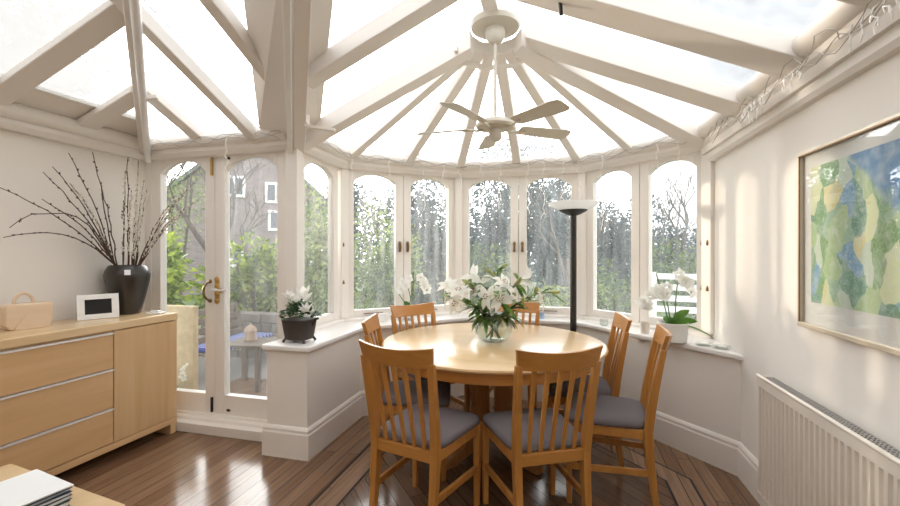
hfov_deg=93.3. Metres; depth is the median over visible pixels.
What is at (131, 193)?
branch
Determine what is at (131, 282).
vase
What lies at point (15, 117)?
crown molding
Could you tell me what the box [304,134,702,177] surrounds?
crown molding
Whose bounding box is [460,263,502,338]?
stem
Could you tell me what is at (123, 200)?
branch
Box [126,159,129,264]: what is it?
branch
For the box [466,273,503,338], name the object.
stem
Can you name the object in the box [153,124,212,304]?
tree
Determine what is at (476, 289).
flower
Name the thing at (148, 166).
door frame
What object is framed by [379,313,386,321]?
cup
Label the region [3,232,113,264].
branch
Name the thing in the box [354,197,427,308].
shrub
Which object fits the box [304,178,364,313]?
shrub
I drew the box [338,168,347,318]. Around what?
post
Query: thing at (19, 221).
branch
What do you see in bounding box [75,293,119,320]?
photo frame
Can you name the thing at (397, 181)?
window
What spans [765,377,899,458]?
grille
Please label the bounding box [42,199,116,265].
branch
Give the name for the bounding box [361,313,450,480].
dining chair
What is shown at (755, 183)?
wall
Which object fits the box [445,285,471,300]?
flower
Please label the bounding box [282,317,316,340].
pot
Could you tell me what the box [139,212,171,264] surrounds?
branch
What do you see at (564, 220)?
evergreen tree
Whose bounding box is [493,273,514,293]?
flower
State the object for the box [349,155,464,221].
string lights
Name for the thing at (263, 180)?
brick house
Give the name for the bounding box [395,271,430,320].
orchid
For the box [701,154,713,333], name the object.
post
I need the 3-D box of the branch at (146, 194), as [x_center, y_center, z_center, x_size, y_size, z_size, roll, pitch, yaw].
[-2.345,-0.037,3.152,0.234,0.857,0.038,0,0,6]
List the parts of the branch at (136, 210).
stem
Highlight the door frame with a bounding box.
[145,128,237,310]
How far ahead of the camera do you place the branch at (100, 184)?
3.05 m
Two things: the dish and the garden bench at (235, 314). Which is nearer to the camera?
the dish
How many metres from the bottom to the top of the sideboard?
0.900 m
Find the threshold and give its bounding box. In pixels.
[176,409,266,441]
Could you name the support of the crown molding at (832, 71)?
attached to the wall at (755, 183)
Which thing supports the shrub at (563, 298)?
on the ground
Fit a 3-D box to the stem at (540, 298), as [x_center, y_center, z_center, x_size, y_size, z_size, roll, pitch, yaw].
[0.463,0.399,2.854,0.291,0.368,0.371,0,0,-33]
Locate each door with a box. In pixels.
[152,157,214,412]
[211,152,284,418]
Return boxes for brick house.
[167,158,325,295]
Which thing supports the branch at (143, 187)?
in the vase at (131, 282)
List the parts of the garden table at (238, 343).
leg, leg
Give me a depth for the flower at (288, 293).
2.95 m
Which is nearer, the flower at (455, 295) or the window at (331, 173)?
the flower at (455, 295)
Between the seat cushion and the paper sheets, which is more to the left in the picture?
the paper sheets
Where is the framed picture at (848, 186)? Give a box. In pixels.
[797,113,899,356]
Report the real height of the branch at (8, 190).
0.770 m
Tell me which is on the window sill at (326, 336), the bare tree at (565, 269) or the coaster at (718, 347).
the coaster at (718, 347)
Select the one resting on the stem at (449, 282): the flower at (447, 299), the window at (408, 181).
the flower at (447, 299)
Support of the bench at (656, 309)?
on the ground
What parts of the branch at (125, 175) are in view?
stem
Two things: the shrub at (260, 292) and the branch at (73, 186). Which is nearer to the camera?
the branch at (73, 186)
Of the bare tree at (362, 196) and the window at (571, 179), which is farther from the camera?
the bare tree at (362, 196)
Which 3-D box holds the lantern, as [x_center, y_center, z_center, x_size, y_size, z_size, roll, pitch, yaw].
[-2.190,0.866,4.668,0.140,0.195,0.140,0,0,15]
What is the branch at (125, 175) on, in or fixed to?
in the vase at (131, 282)
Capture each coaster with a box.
[695,341,712,346]
[713,344,729,349]
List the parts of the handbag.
handle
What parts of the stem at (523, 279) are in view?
stem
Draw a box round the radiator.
[756,373,899,505]
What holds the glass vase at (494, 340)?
on the dining table at (460, 357)
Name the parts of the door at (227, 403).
lock plate, lever handle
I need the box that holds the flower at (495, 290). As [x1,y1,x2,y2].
[490,285,513,312]
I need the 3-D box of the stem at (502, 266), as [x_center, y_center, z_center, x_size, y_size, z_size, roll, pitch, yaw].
[0.342,0.328,2.969,0.255,0.509,0.262,0,0,44]
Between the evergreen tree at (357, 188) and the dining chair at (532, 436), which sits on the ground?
the evergreen tree at (357, 188)
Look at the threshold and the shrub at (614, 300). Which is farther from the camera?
the shrub at (614, 300)
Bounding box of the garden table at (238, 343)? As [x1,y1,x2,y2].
[230,337,276,391]
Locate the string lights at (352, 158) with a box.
[321,142,353,206]
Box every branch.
[0,187,115,265]
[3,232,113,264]
[9,213,114,265]
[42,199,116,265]
[43,172,111,257]
[53,167,111,256]
[68,153,110,250]
[69,183,114,261]
[92,152,113,257]
[100,184,117,265]
[121,170,126,264]
[121,200,124,252]
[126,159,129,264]
[126,190,133,264]
[131,205,138,264]
[132,161,140,259]
[132,215,143,264]
[135,181,144,263]
[135,190,148,264]
[138,195,175,264]
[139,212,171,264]
[140,182,194,264]
[140,216,179,263]
[141,190,183,259]
[141,199,198,263]
[141,205,188,260]
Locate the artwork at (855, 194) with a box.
[811,138,899,318]
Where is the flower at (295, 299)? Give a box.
[289,294,299,301]
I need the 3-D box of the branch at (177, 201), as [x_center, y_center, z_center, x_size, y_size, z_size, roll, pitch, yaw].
[-2.168,-0.037,3.160,0.401,0.856,0.047,0,0,7]
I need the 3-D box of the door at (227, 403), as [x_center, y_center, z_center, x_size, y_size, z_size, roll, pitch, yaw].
[-1.510,0.240,3.209,0.643,2.010,0.123,0,0,15]
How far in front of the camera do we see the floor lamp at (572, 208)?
3.43 m
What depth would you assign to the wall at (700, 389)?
2.86 m
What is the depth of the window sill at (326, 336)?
3.22 m
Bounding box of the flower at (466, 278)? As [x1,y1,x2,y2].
[460,263,481,282]
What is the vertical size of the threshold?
0.107 m
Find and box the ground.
[177,263,696,327]
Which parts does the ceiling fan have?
blade, blade, blade arm, blade arm, blade, motor, rod, mount plate, blade arm, blade arm, blade, blade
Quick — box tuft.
[177,363,187,387]
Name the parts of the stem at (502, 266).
stem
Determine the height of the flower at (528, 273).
0.184 m
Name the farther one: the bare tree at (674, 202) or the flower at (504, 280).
the bare tree at (674, 202)
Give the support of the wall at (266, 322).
on the terrace
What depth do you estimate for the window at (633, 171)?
3.75 m
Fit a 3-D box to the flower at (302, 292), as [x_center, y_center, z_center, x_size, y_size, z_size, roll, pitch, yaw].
[-1.015,0.259,2.895,0.074,0.058,0.071,0,0,15]
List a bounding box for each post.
[285,149,302,317]
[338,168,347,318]
[455,178,461,310]
[578,172,586,315]
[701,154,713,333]
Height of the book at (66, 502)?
0.019 m
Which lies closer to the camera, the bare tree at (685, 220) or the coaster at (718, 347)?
the coaster at (718, 347)
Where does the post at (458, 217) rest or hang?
on the window sill at (349, 319)
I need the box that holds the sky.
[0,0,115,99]
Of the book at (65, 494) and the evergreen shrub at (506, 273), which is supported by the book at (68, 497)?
the book at (65, 494)
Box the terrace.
[198,335,266,389]
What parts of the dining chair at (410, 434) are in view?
leg, rail, leg, seat frame, seat, leg, leg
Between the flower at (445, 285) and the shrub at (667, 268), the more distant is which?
the shrub at (667, 268)
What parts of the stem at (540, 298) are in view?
stem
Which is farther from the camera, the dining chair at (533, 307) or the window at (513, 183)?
the window at (513, 183)
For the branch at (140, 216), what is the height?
0.669 m
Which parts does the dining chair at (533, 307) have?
rail, leg, leg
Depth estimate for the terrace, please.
5.43 m
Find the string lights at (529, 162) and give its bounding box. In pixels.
[457,157,575,221]
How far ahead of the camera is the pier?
3.92 m
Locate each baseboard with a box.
[262,383,739,475]
[737,442,759,503]
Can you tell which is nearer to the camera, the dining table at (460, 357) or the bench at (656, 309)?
the dining table at (460, 357)
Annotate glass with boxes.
[640,321,649,333]
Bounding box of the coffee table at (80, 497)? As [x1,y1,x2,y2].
[0,464,124,505]
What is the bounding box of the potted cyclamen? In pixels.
[278,285,321,343]
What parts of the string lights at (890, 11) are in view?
bulb, bulb, bulb, bulb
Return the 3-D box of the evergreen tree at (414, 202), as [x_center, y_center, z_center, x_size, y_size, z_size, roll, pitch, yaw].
[-0.961,-0.709,12.517,2.800,4.698,1.904,0,0,-24]
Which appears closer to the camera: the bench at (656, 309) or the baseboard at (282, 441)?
the baseboard at (282, 441)
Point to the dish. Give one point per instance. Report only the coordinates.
(151, 311)
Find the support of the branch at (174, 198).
in the vase at (131, 282)
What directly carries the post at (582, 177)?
on the window sill at (349, 319)
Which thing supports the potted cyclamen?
on the window sill at (326, 336)
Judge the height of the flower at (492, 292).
0.176 m
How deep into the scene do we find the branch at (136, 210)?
3.12 m
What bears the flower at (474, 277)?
on the stem at (474, 277)
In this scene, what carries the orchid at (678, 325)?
on the window sill at (326, 336)
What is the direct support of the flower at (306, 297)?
on the potted cyclamen
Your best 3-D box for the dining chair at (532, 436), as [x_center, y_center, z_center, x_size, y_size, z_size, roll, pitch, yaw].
[0.434,0.883,2.102,0.432,0.934,0.559,0,0,-12]
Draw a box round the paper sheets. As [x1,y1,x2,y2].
[0,469,73,505]
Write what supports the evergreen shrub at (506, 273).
on the ground
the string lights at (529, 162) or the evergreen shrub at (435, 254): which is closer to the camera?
the string lights at (529, 162)
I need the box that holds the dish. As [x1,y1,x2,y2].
[146,310,164,313]
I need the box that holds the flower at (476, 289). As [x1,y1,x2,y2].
[471,283,479,303]
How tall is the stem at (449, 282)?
0.416 m
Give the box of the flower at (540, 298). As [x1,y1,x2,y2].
[533,287,543,311]
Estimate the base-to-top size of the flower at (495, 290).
0.176 m
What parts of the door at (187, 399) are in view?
pull handle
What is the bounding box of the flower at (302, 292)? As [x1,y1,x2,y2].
[296,287,307,294]
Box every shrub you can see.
[167,231,193,304]
[186,230,310,318]
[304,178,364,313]
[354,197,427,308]
[411,180,488,304]
[441,240,533,303]
[527,272,614,309]
[565,252,659,315]
[652,237,696,320]
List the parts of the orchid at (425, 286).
flower, flower, flower, flower, flower, flower, flower, flower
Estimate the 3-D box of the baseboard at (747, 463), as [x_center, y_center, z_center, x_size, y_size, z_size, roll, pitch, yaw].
[1.182,1.248,0.381,0.022,0.205,4.530,0,0,15]
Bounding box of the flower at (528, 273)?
[520,266,533,290]
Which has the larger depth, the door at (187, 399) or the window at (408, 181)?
the window at (408, 181)
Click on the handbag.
(28, 315)
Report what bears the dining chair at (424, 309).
on the floor
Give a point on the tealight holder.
(542, 315)
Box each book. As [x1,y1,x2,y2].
[30,489,70,505]
[35,490,71,505]
[47,496,71,505]
[57,500,69,505]
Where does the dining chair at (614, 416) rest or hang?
on the floor
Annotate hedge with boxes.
[425,227,534,280]
[597,224,696,282]
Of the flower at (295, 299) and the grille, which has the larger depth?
the flower at (295, 299)
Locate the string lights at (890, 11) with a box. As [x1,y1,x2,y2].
[708,0,899,142]
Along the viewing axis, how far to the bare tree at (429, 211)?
10.87 m
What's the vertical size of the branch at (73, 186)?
0.851 m
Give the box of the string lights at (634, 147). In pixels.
[574,136,685,229]
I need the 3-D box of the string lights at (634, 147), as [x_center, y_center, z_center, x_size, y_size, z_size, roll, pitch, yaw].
[1.443,-0.538,3.427,0.018,0.690,1.131,0,0,-36]
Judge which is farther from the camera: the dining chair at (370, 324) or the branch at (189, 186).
the branch at (189, 186)
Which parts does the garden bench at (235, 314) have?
backrest, seat, leg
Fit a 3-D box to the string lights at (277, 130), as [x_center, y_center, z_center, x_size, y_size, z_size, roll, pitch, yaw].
[-1.858,-0.635,3.145,1.398,0.484,0.012,0,0,15]
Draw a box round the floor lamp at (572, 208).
[548,200,599,416]
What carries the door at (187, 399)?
in the wall at (56, 269)
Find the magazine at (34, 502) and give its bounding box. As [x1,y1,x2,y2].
[24,486,71,505]
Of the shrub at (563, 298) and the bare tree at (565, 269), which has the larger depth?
the bare tree at (565, 269)
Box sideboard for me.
[0,311,176,475]
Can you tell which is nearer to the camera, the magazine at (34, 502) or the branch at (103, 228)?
the magazine at (34, 502)
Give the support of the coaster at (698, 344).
on the window sill at (326, 336)
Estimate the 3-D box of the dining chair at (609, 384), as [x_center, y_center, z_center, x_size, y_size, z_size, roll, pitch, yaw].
[0.914,0.883,2.862,0.559,0.934,0.432,0,0,11]
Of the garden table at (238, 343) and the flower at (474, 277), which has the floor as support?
the garden table at (238, 343)
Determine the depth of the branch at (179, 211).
3.15 m
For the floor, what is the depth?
2.57 m
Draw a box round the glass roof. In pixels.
[0,0,880,168]
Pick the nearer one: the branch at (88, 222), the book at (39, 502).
the book at (39, 502)
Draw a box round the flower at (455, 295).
[448,291,464,316]
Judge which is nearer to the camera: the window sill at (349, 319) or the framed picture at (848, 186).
the framed picture at (848, 186)
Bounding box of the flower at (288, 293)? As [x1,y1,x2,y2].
[283,288,292,295]
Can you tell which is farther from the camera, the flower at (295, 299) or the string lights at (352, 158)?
the string lights at (352, 158)
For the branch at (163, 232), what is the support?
in the vase at (131, 282)
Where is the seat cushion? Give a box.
[198,332,272,352]
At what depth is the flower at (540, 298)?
2.77 m
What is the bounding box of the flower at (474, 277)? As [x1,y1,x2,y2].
[470,273,492,283]
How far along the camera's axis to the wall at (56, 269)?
2.86 m
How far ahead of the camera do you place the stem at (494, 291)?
2.74 m
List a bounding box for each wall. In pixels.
[0,130,144,327]
[230,310,316,358]
[267,321,740,441]
[712,51,899,460]
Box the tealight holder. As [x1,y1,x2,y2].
[540,312,544,318]
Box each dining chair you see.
[358,339,481,505]
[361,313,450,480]
[390,302,469,414]
[481,345,602,505]
[490,301,539,408]
[543,311,631,466]
[563,323,672,505]
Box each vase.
[103,265,150,314]
[474,316,512,342]
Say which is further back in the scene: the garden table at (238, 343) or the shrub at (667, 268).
the shrub at (667, 268)
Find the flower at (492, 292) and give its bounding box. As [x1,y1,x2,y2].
[477,285,497,310]
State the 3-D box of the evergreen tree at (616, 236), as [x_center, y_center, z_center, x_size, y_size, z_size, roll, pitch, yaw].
[6.590,-0.353,16.384,3.729,4.010,2.135,0,0,15]
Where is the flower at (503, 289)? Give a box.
[501,282,509,294]
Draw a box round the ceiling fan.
[414,7,570,149]
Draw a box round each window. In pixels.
[303,157,337,324]
[348,172,402,316]
[403,176,454,311]
[462,178,518,312]
[519,175,577,314]
[587,165,639,322]
[640,154,700,330]
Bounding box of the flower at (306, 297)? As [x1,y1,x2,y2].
[301,294,309,300]
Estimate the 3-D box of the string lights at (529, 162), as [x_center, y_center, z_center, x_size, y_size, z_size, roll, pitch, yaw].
[0.629,-0.584,3.968,1.230,0.584,0.018,0,0,15]
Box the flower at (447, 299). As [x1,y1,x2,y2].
[444,286,451,312]
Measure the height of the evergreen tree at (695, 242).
3.405 m
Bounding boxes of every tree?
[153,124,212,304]
[154,131,276,334]
[304,178,393,308]
[307,178,391,300]
[372,149,445,305]
[411,196,480,259]
[470,134,569,303]
[527,176,624,306]
[527,178,599,294]
[597,194,672,292]
[620,186,696,302]
[652,162,696,302]
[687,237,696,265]
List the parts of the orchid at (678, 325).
flower, flower, flower, flower, flower, flower, flower stem, flower, flower, pot, flower stem, flower, flower, flower, flower, flower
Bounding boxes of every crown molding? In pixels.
[0,103,286,160]
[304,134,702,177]
[697,0,899,160]
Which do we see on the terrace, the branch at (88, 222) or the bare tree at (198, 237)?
the bare tree at (198, 237)
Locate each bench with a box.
[198,301,274,361]
[652,272,696,315]
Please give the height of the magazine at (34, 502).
0.009 m
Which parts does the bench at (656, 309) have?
leg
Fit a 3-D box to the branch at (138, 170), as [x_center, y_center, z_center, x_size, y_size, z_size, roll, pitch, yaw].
[-2.365,-0.144,3.150,0.173,1.072,0.036,0,0,15]
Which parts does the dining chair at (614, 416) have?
leg, seat, seat frame, leg, leg, rail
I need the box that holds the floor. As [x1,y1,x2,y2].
[55,377,759,505]
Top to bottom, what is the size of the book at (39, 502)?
0.012 m
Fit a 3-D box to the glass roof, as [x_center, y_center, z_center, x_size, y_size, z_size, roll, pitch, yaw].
[-0.743,-1.152,1.516,4.380,0.898,5.762,0,0,15]
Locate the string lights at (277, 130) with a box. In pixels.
[131,130,280,196]
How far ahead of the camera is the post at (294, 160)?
3.07 m
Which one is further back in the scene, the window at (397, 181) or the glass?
the window at (397, 181)
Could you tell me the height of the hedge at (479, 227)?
3.238 m
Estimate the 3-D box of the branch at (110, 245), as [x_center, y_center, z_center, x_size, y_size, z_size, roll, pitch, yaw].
[-2.445,-0.159,3.090,0.031,1.102,0.253,0,0,34]
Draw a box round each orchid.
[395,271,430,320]
[635,268,712,343]
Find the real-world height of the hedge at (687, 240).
3.024 m
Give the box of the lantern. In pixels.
[244,323,256,341]
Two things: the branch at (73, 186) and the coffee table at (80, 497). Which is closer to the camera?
the coffee table at (80, 497)
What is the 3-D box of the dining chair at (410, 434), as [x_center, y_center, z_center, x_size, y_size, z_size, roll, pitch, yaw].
[-0.143,0.883,2.156,0.432,0.934,0.559,0,0,29]
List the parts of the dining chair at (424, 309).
leg, rail, seat, seat frame, leg, leg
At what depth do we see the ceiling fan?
2.69 m
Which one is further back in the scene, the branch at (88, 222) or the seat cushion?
the seat cushion
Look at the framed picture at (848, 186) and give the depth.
1.56 m
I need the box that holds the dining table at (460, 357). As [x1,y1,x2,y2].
[382,323,607,474]
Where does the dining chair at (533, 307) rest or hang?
on the floor
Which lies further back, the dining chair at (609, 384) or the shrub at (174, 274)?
the shrub at (174, 274)
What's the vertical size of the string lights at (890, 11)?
0.169 m
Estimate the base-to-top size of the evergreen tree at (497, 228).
5.208 m
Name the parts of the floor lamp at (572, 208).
lamp shade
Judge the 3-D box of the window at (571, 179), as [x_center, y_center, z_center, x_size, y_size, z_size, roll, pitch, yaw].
[0.940,-0.086,4.051,0.561,1.328,0.106,0,0,15]
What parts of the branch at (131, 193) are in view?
stem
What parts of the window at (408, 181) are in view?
handle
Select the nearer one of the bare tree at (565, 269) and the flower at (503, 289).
the flower at (503, 289)
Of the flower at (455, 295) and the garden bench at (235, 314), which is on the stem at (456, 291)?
the flower at (455, 295)
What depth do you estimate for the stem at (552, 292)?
2.88 m
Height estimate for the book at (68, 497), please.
0.016 m
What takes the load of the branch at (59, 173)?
in the vase at (131, 282)
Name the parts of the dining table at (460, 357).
pedestal leg, pedestal leg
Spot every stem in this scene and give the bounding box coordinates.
[437,277,496,332]
[444,285,498,334]
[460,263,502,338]
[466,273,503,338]
[477,273,521,336]
[478,263,514,338]
[486,266,533,337]
[488,286,564,333]
[494,286,544,328]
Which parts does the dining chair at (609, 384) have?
leg, seat frame, seat, leg, leg, rail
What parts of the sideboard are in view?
drawer, drawer, drawer, rail, door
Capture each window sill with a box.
[261,314,742,360]
[315,311,711,337]
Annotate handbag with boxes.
[0,292,52,330]
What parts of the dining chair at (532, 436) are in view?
leg, leg, seat, seat frame, leg, rail, leg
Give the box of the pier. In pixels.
[167,305,197,389]
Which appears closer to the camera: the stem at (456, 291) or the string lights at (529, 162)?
the stem at (456, 291)
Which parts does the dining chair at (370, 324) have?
rail, leg, leg, seat frame, seat, leg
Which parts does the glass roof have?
hip rail, rail arm, valley rail, rail arm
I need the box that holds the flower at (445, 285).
[437,277,458,292]
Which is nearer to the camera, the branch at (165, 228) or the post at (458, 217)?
the branch at (165, 228)
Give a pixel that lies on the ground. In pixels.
(190, 303)
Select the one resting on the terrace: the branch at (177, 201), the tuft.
the tuft
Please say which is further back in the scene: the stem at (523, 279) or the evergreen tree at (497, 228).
the evergreen tree at (497, 228)
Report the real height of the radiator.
0.744 m

